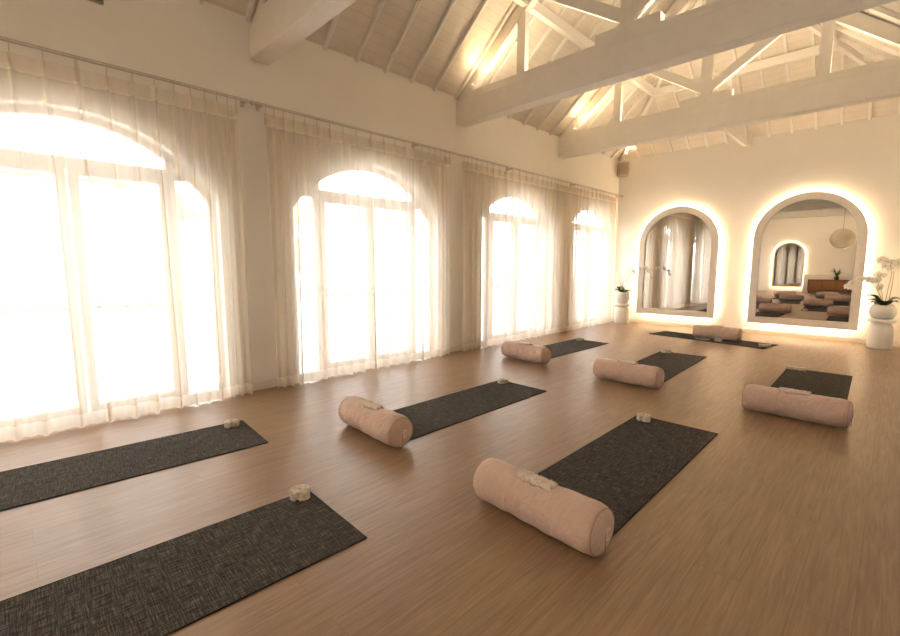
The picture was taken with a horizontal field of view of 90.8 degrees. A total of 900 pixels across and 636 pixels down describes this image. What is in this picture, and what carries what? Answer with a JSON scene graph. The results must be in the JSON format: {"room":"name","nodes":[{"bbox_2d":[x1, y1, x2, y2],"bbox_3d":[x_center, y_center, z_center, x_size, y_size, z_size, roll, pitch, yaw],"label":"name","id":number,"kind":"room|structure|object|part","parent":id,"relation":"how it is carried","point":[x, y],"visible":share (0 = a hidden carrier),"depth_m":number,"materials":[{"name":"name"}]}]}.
{"room":"exercise studio","nodes":[
{"label":"exercise studio","id":0,"kind":"room"},
{"bbox_2d":[0,0,618,382],"bbox_3d":[-2.558,-1.125,4.585,0.300,3.940,18.670,7,10,44],"label":"wall","id":1,"kind":"structure","parent":0,"point":[207,45],"depth_m":4.89,"materials":[{"name":"paint"}]},
{"bbox_2d":[80,114,109,414],"bbox_3d":[-3.292,-0.420,3.907,0.149,2.700,2.340,7,10,44],"label":"window","id":2,"kind":"structure","parent":1,"relation":"in","point":[108,408],"depth_m":3.89,"materials":[{"name":"beige paint"}]},
{"bbox_3d":[-3.035,-0.242,4.206,0.065,2.165,0.735,7,10,44],"label":"door","id":3,"kind":"part","parent":2,"relation":"part of","materials":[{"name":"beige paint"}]},
{"bbox_2d":[88,0,103,4],"bbox_3d":[-3.221,-2.790,3.469,0.041,0.330,0.800,7,10,44],"label":"air vent","id":4,"kind":"object","parent":1,"relation":"in","point":[101,2],"visible":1,"depth_m":3.74,"materials":[{"name":"beige"}]},
{"bbox_2d":[0,36,254,107],"bbox_3d":[-5.455,-1.838,1.253,0.144,0.080,9.618,7,10,44],"label":"rail","id":5,"kind":"object","parent":1,"relation":"attached to","point":[242,102],"visible":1,"depth_m":3.83,"materials":[{"name":"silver metal"}]},
{"bbox_2d":[0,38,108,441],"bbox_3d":[-3.668,-0.525,3.126,0.130,3.068,1.820,7,10,44],"label":"sheer curtain","id":6,"kind":"object","parent":5,"relation":"hanging from","point":[52,378],"visible":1,"depth_m":3.57,"materials":[{"name":"white fabric"}]},
{"bbox_2d":[76,56,252,421],"bbox_3d":[-2.590,-0.653,4.205,0.120,3.068,1.242,7,10,44],"label":"sheer curtain","id":7,"kind":"object","parent":5,"relation":"hanging from","point":[163,166],"visible":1,"depth_m":4.17,"materials":[{"name":"white fabric"}]},
{"bbox_2d":[373,229,376,364],"bbox_3d":[-1.091,-0.681,6.102,0.149,2.700,2.300,7,10,44],"label":"window","id":8,"kind":"structure","parent":1,"relation":"in","point":[373,229],"depth_m":6.19,"materials":[{"name":"beige paint"}]},
{"bbox_2d":[253,317,612,390],"bbox_3d":[-2.462,0.801,4.690,0.015,0.090,18.670,7,10,44],"label":"baseboard","id":9,"kind":"structure","parent":1,"relation":"attached to","point":[271,383],"depth_m":5.08,"materials":[{"name":"beige paint"}]},
{"bbox_2d":[254,101,622,197],"bbox_3d":[1.048,-2.606,7.736,0.144,0.080,8.828,7,10,44],"label":"rail","id":10,"kind":"object","parent":1,"relation":"attached to","point":[258,106],"visible":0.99,"depth_m":5.98,"materials":[{"name":"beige metal"}]},
{"bbox_2d":[264,105,374,387],"bbox_3d":[-1.476,-0.785,5.317,0.126,3.068,1.341,7,10,44],"label":"sheer curtain","id":11,"kind":"object","parent":10,"relation":"hanging from","point":[321,192],"visible":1,"depth_m":5.28,"materials":[{"name":"white fabric"}]},
{"bbox_2d":[372,134,450,367],"bbox_3d":[-0.504,-0.899,6.284,0.122,3.068,1.412,7,10,44],"label":"sheer curtain","id":12,"kind":"object","parent":10,"relation":"hanging from","point":[411,187],"visible":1,"depth_m":6.25,"materials":[{"name":"white fabric"}]},
{"bbox_2d":[462,158,520,351],"bbox_3d":[0.719,-1.044,7.505,0.126,3.068,1.441,7,10,44],"label":"sheer curtain","id":13,"kind":"object","parent":10,"relation":"hanging from","point":[491,196],"visible":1,"depth_m":7.48,"materials":[{"name":"white fabric"}]},
{"bbox_2d":[518,171,566,340],"bbox_3d":[1.781,-1.170,8.565,0.123,3.068,1.572,7,10,44],"label":"sheer curtain","id":14,"kind":"object","parent":10,"relation":"hanging from","point":[542,225],"visible":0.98,"depth_m":8.54,"materials":[{"name":"white fabric"}]},
{"bbox_2d":[564,181,596,330],"bbox_3d":[2.810,-1.292,9.593,0.126,3.068,1.252,6,9,43],"label":"sheer curtain","id":15,"kind":"object","parent":10,"relation":"hanging from","point":[581,205],"visible":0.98,"depth_m":9.58,"materials":[{"name":"white fabric"}]},
{"bbox_2d":[592,190,616,325],"bbox_3d":[3.594,-1.383,10.367,0.130,3.068,0.962,7,10,44],"label":"sheer curtain","id":16,"kind":"object","parent":10,"relation":"hanging from","point":[606,205],"visible":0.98,"depth_m":10.39,"materials":[{"name":"white fabric"}]},
{"bbox_2d":[617,162,628,176],"bbox_3d":[4.129,-3.551,10.609,0.230,0.300,0.248,2,7,13],"label":"wall speaker","id":17,"kind":"object","parent":1,"relation":"attached to","point":[623,167],"visible":1,"depth_m":10.50,"materials":[{"name":"beige plastic"}]},
{"bbox_2d":[619,162,627,173],"bbox_3d":[4.101,-3.537,10.493,0.200,0.270,0.008,2,7,13],"label":"grille","id":18,"kind":"object","parent":17,"relation":"attached to","point":[623,166],"depth_m":10.49,"materials":[{"name":"beige"}]},
{"bbox_2d":[0,321,899,635],"bbox_3d":[-0.615,1.121,2.917,5.870,0.120,19.250,7,10,44],"label":"floor","id":19,"kind":"structure","parent":0,"point":[779,525],"depth_m":2.62,"materials":[{"name":"brown wood"}]},
{"bbox_2d":[0,420,267,510],"bbox_3d":[-2.449,1.036,3.074,2.106,0.007,0.666,-6,9,-41],"label":"yoga mat","id":20,"kind":"object","parent":19,"relation":"on","point":[30,484],"visible":1,"depth_m":3.13,"materials":[{"name":"black rubber"}]},
{"bbox_2d":[224,419,238,427],"bbox_3d":[-1.901,0.915,3.863,0.114,0.047,0.118,-5,8,-35],"label":"strap","id":21,"kind":"object","parent":20,"relation":"on","point":[229,423],"visible":1,"depth_m":3.83,"materials":[{"name":"beige fabric"}]},
{"bbox_2d":[0,491,366,635],"bbox_3d":[-1.423,1.187,1.814,2.106,0.007,0.666,-6,9,-43],"label":"yoga mat","id":22,"kind":"object","parent":19,"relation":"on","point":[164,588],"visible":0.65,"depth_m":1.99,"materials":[{"name":"rubber"}]},
{"bbox_2d":[290,484,309,501],"bbox_3d":[-0.906,1.056,2.688,0.120,0.049,0.123,-1,7,-12],"label":"strap","id":23,"kind":"object","parent":22,"relation":"on","point":[301,492],"visible":1,"depth_m":2.65,"materials":[{"name":"beige fabric"}]},
{"bbox_2d":[393,380,545,439],"bbox_3d":[0.097,0.874,4.448,2.106,0.007,0.666,-7,10,-45],"label":"yoga mat","id":24,"kind":"object","parent":19,"relation":"on","point":[426,417],"visible":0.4,"depth_m":4.43,"materials":[{"name":"black rubber"}]},
{"bbox_2d":[338,396,412,447],"bbox_3d":[-0.629,0.827,3.662,0.261,0.271,0.806,-6,9,-42],"label":"bolster","id":25,"kind":"object","parent":24,"relation":"on","point":[394,429],"visible":1,"depth_m":3.47,"materials":[{"name":"beige"}]},
{"bbox_3d":[-0.639,0.716,3.643,0.084,0.045,0.235,-6,9,-42],"label":"handle","id":26,"kind":"part","parent":25,"relation":"part of","materials":[{"name":"fabric"}]},
{"bbox_2d":[498,378,507,383],"bbox_3d":[0.629,0.746,5.290,0.123,0.049,0.120,-1,7,-8],"label":"strap","id":27,"kind":"object","parent":24,"relation":"on","point":[500,380],"visible":1,"depth_m":5.25,"materials":[{"name":"beige fabric"}]},
{"bbox_2d":[501,341,551,363],"bbox_3d":[1.113,0.486,6.534,0.261,0.271,0.806,-6,9,-39],"label":"bolster","id":28,"kind":"object","parent":19,"relation":"on","point":[521,350],"visible":1,"depth_m":6.40,"materials":[{"name":"beige"}]},
{"bbox_3d":[1.102,0.374,6.515,0.084,0.045,0.235,-6,9,-39],"label":"handle","id":29,"kind":"part","parent":28,"relation":"part of","materials":[{"name":"fabric"}]},
{"bbox_2d":[545,339,608,357],"bbox_3d":[1.861,0.513,7.476,2.106,0.007,0.666,-7,9,-44],"label":"yoga mat","id":30,"kind":"object","parent":19,"relation":"on","point":[558,349],"visible":0.56,"depth_m":7.65,"materials":[{"name":"black rubber"}]},
{"bbox_2d":[537,415,717,536],"bbox_3d":[1.256,1.026,3.189,0.666,0.007,2.106,7,10,44],"label":"yoga mat","id":31,"kind":"object","parent":19,"relation":"on","point":[624,468],"visible":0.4,"depth_m":3.14,"materials":[{"name":"black rubber"}]},
{"bbox_2d":[472,457,613,556],"bbox_3d":[0.474,0.979,2.404,0.261,0.271,0.806,-6,9,-42],"label":"bolster","id":32,"kind":"object","parent":31,"relation":"on","point":[581,522],"visible":1,"depth_m":2.26,"materials":[{"name":"fabric"}]},
{"bbox_3d":[0.464,0.868,2.384,0.084,0.045,0.235,-6,9,-42],"label":"handle","id":33,"kind":"part","parent":32,"relation":"part of","materials":[{"name":"beige fabric"}]},
{"bbox_2d":[637,413,650,421],"bbox_3d":[1.757,0.899,4.024,0.120,0.049,0.123,5,8,33],"label":"strap","id":34,"kind":"object","parent":31,"relation":"on","point":[644,417],"visible":1,"depth_m":3.99,"materials":[{"name":"beige fabric"}]},
{"bbox_2d":[593,358,664,388],"bbox_3d":[2.115,0.636,5.285,0.261,0.271,0.806,-6,9,-42],"label":"bolster","id":35,"kind":"object","parent":19,"relation":"on","point":[631,372],"visible":1,"depth_m":5.17,"materials":[{"name":"beige"}]},
{"bbox_3d":[2.104,0.525,5.266,0.084,0.045,0.235,-6,9,-42],"label":"handle","id":36,"kind":"part","parent":35,"relation":"part of","materials":[{"name":"fabric"}]},
{"bbox_2d":[614,266,652,323],"bbox_3d":[4.240,-0.526,10.401,0.375,1.382,1.085,-1,7,-11],"label":"potted orchid","id":37,"kind":"object","parent":19,"relation":"on","point":[622,297],"visible":1,"depth_m":10.65,"materials":[{"name":"white ceramic"}]},
{"bbox_2d":[615,291,629,302],"bbox_3d":[4.172,-0.498,10.752,0.344,0.277,0.344,7,10,44],"label":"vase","id":38,"kind":"object","parent":37,"relation":"on","point":[620,296],"depth_m":10.62,"materials":[{"name":"white ceramic"}]},
{"bbox_2d":[636,351,705,381],"bbox_3d":[2.975,0.661,6.256,0.666,0.007,2.106,6,9,42],"label":"yoga mat","id":39,"kind":"object","parent":19,"relation":"on","point":[672,364],"visible":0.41,"depth_m":6.46,"materials":[{"name":"black rubber"}]},
{"bbox_2d":[661,348,670,352],"bbox_3d":[3.465,0.526,7.129,0.135,0.056,0.140,-1,7,-7],"label":"strap","id":40,"kind":"object","parent":39,"relation":"on","point":[663,350],"visible":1,"depth_m":7.09,"materials":[{"name":"beige fabric"}]},
{"bbox_2d":[649,331,776,348],"bbox_3d":[4.931,0.398,8.468,0.639,0.007,2.032,-5,8,-35],"label":"yoga mat","id":41,"kind":"object","parent":19,"relation":"on","point":[751,344],"visible":0.86,"depth_m":8.27,"materials":[{"name":"black rubber"}]},
{"bbox_2d":[693,325,741,340],"bbox_3d":[5.054,0.266,8.408,0.806,0.271,0.261,7,9,44],"label":"bolster","id":42,"kind":"object","parent":41,"relation":"on","point":[702,331],"visible":0.98,"depth_m":8.31,"materials":[{"name":"beige"}]},
{"bbox_2d":[759,344,770,347],"bbox_3d":[5.401,0.474,7.616,0.170,0.047,0.075,4,8,27],"label":"strap","id":43,"kind":"object","parent":41,"relation":"on","point":[760,345],"visible":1,"depth_m":7.60,"materials":[{"name":"beige fabric"}]},
{"bbox_2d":[742,384,853,427],"bbox_3d":[3.158,0.782,4.073,0.261,0.271,0.806,-6,9,-42],"label":"bolster","id":44,"kind":"object","parent":19,"relation":"on","point":[802,405],"visible":1,"depth_m":3.97,"materials":[{"name":"beige"}]},
{"bbox_3d":[3.147,0.671,4.053,0.084,0.045,0.235,-6,9,-42],"label":"handle","id":45,"kind":"part","parent":44,"relation":"part of","materials":[{"name":"fabric"}]},
{"bbox_2d":[771,369,852,399],"bbox_3d":[4.131,0.800,5.098,0.666,0.007,2.106,7,9,43],"label":"yoga mat","id":46,"kind":"object","parent":19,"relation":"on","point":[817,383],"visible":0.4,"depth_m":5.32,"materials":[{"name":"black rubber"}]},
{"bbox_2d":[787,366,806,370],"bbox_3d":[4.654,0.676,5.958,0.200,0.037,0.075,7,9,43],"label":"strap","id":47,"kind":"object","parent":46,"relation":"on","point":[788,367],"visible":1,"depth_m":5.94,"materials":[{"name":"beige fabric"}]},
{"bbox_2d":[843,256,899,349],"bbox_3d":[7.153,-0.267,7.516,0.704,1.561,0.375,1,7,11],"label":"potted orchid","id":48,"kind":"object","parent":19,"relation":"on","point":[880,333],"visible":1,"depth_m":7.44,"materials":[{"name":"white ceramic"}]},
{"bbox_3d":[6.875,-0.543,7.635,0.013,0.114,0.120,-1,7,-10],"label":"flower","id":49,"kind":"part","parent":48,"relation":"part of","materials":[{"name":"white plant"}]},
{"bbox_3d":[6.964,-0.603,7.578,0.104,0.098,0.016,3,7,22],"label":"flower","id":50,"kind":"part","parent":48,"relation":"part of","materials":[{"name":"white plant"}]},
{"bbox_3d":[7.110,-0.654,7.536,0.133,0.122,0.038,2,7,16],"label":"flower","id":51,"kind":"part","parent":48,"relation":"part of","materials":[{"name":"white plant"}]},
{"bbox_3d":[7.210,-0.636,7.489,0.113,0.106,0.013,3,8,25],"label":"flower","id":52,"kind":"part","parent":48,"relation":"part of","materials":[{"name":"white plant"}]},
{"bbox_3d":[7.229,-0.728,7.498,0.129,0.111,0.061,7,10,44],"label":"flower","id":53,"kind":"part","parent":48,"relation":"part of","materials":[{"name":"white plant"}]},
{"bbox_3d":[7.195,-0.975,7.416,0.133,0.126,0.012,2,7,19],"label":"flower","id":54,"kind":"part","parent":48,"relation":"part of","materials":[{"name":"white plant"}]},
{"bbox_2d":[869,304,896,318],"bbox_3d":[7.314,-0.107,7.504,0.344,0.230,0.344,7,10,44],"label":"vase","id":55,"kind":"object","parent":48,"relation":"on","point":[876,311],"depth_m":7.40,"materials":[{"name":"white ceramic"}]},
{"bbox_3d":[7.248,-0.878,7.388,0.126,0.119,0.020,2,7,17],"label":"flower","id":56,"kind":"part","parent":48,"relation":"part of","materials":[{"name":"white plant"}]},
{"bbox_3d":[7.351,-0.824,7.372,0.119,0.113,0.010,4,8,28],"label":"flower","id":57,"kind":"part","parent":48,"relation":"part of","materials":[{"name":"white plant"}]},
{"bbox_2d":[198,0,899,161],"bbox_3d":[-0.592,-3.832,2.307,5.920,2.576,19.350,7,10,44],"label":"ceiling","id":58,"kind":"structure","parent":0,"point":[439,45],"depth_m":6.69,"materials":[{"name":"white wood"}]},
{"bbox_2d":[249,0,355,64],"bbox_3d":[-0.172,-3.727,2.744,5.220,2.488,0.200,7,10,44],"label":"roof truss","id":59,"kind":"object","parent":58,"relation":"attached to","point":[277,26],"visible":1,"depth_m":4.16,"materials":[{"name":"white wood"}]},
{"bbox_2d":[456,0,897,127],"bbox_3d":[2.009,-3.985,4.918,5.220,2.488,0.200,7,10,44],"label":"roof truss","id":60,"kind":"object","parent":58,"relation":"attached to","point":[651,43],"visible":0.98,"depth_m":4.95,"materials":[{"name":"white wood"}]},
{"bbox_3d":[0.981,-3.689,5.984,0.130,0.766,0.080,7,10,44],"label":"queen post","id":61,"kind":"part","parent":60,"relation":"part of","materials":[{"name":"white wood"}]},
{"bbox_3d":[2.009,-4.203,4.892,0.160,2.048,0.090,7,10,44],"label":"king post","id":62,"kind":"part","parent":60,"relation":"part of","materials":[{"name":"white wood"}]},
{"bbox_3d":[2.008,-3.231,5.008,0.740,0.130,0.110,7,10,44],"label":"splice plate","id":63,"kind":"part","parent":60,"relation":"part of","materials":[{"name":"white wood"}]},
{"bbox_2d":[558,0,899,158],"bbox_3d":[4.076,-4.229,6.980,5.220,2.488,0.200,7,10,44],"label":"roof truss","id":64,"kind":"object","parent":58,"relation":"attached to","point":[709,111],"visible":0.8,"depth_m":6.72,"materials":[{"name":"white wood"}]},
{"bbox_3d":[3.049,-3.933,8.046,0.130,0.766,0.080,7,10,44],"label":"queen post","id":65,"kind":"part","parent":64,"relation":"part of","materials":[{"name":"white wood"}]},
{"bbox_3d":[4.075,-3.475,7.070,0.740,0.130,0.110,7,10,44],"label":"splice plate","id":66,"kind":"part","parent":64,"relation":"part of","materials":[{"name":"white wood"}]},
{"bbox_3d":[4.077,-4.447,6.954,0.160,2.048,0.090,7,10,44],"label":"king post","id":67,"kind":"part","parent":64,"relation":"part of","materials":[{"name":"white wood"}]},
{"bbox_3d":[5.103,-3.688,6.014,0.130,0.766,0.080,7,10,44],"label":"queen post","id":68,"kind":"part","parent":64,"relation":"part of","materials":[{"name":"white wood"}]},
{"bbox_2d":[722,76,751,146],"bbox_3d":[5.089,-3.828,8.009,0.140,0.950,2.550,7,10,44],"label":"truss","id":69,"kind":"object","parent":58,"relation":"attached to","point":[731,132],"visible":0.55,"depth_m":8.36,"materials":[{"name":"white wood"}]},
{"bbox_3d":[4.979,-3.885,7.934,0.080,0.820,0.100,7,10,44],"label":"post","id":70,"kind":"part","parent":69,"relation":"part of","materials":[{"name":"white wood"}]},
{"bbox_3d":[5.981,-3.564,8.886,0.060,0.220,0.100,7,10,44],"label":"post","id":71,"kind":"part","parent":69,"relation":"part of","materials":[{"name":"white wood"}]},
{"bbox_2d":[613,113,899,341],"bbox_3d":[6.056,-1.683,9.325,5.870,3.940,0.250,7,10,44],"label":"wall","id":72,"kind":"structure","parent":0,"point":[735,185],"depth_m":8.94,"materials":[{"name":"paint"}]},
{"bbox_2d":[636,206,718,318],"bbox_3d":[5.121,-1.271,10.042,1.660,2.440,0.130,7,10,44],"label":"arched mirror","id":73,"kind":"object","parent":72,"relation":"attached to","point":[680,244],"visible":1,"depth_m":9.97,"materials":[{"name":"white mirror"}]},
{"bbox_2d":[613,317,899,346],"bbox_3d":[5.979,0.241,9.443,5.220,0.090,0.015,7,10,44],"label":"baseboard","id":74,"kind":"structure","parent":72,"relation":"attached to","point":[744,330],"depth_m":8.82,"materials":[{"name":"beige paint"}]},
{"bbox_2d":[747,191,868,330],"bbox_3d":[6.743,-1.097,8.435,1.690,2.520,0.130,7,10,44],"label":"arched mirror","id":75,"kind":"object","parent":72,"relation":"attached to","point":[807,246],"visible":1,"depth_m":8.37,"materials":[{"name":"white mirror"}]},
{"label":"outside","id":76,"kind":"structure","parent":0,"visible":0},
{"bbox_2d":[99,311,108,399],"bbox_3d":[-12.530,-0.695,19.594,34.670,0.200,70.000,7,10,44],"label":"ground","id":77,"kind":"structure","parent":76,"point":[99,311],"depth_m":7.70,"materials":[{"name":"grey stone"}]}
]}

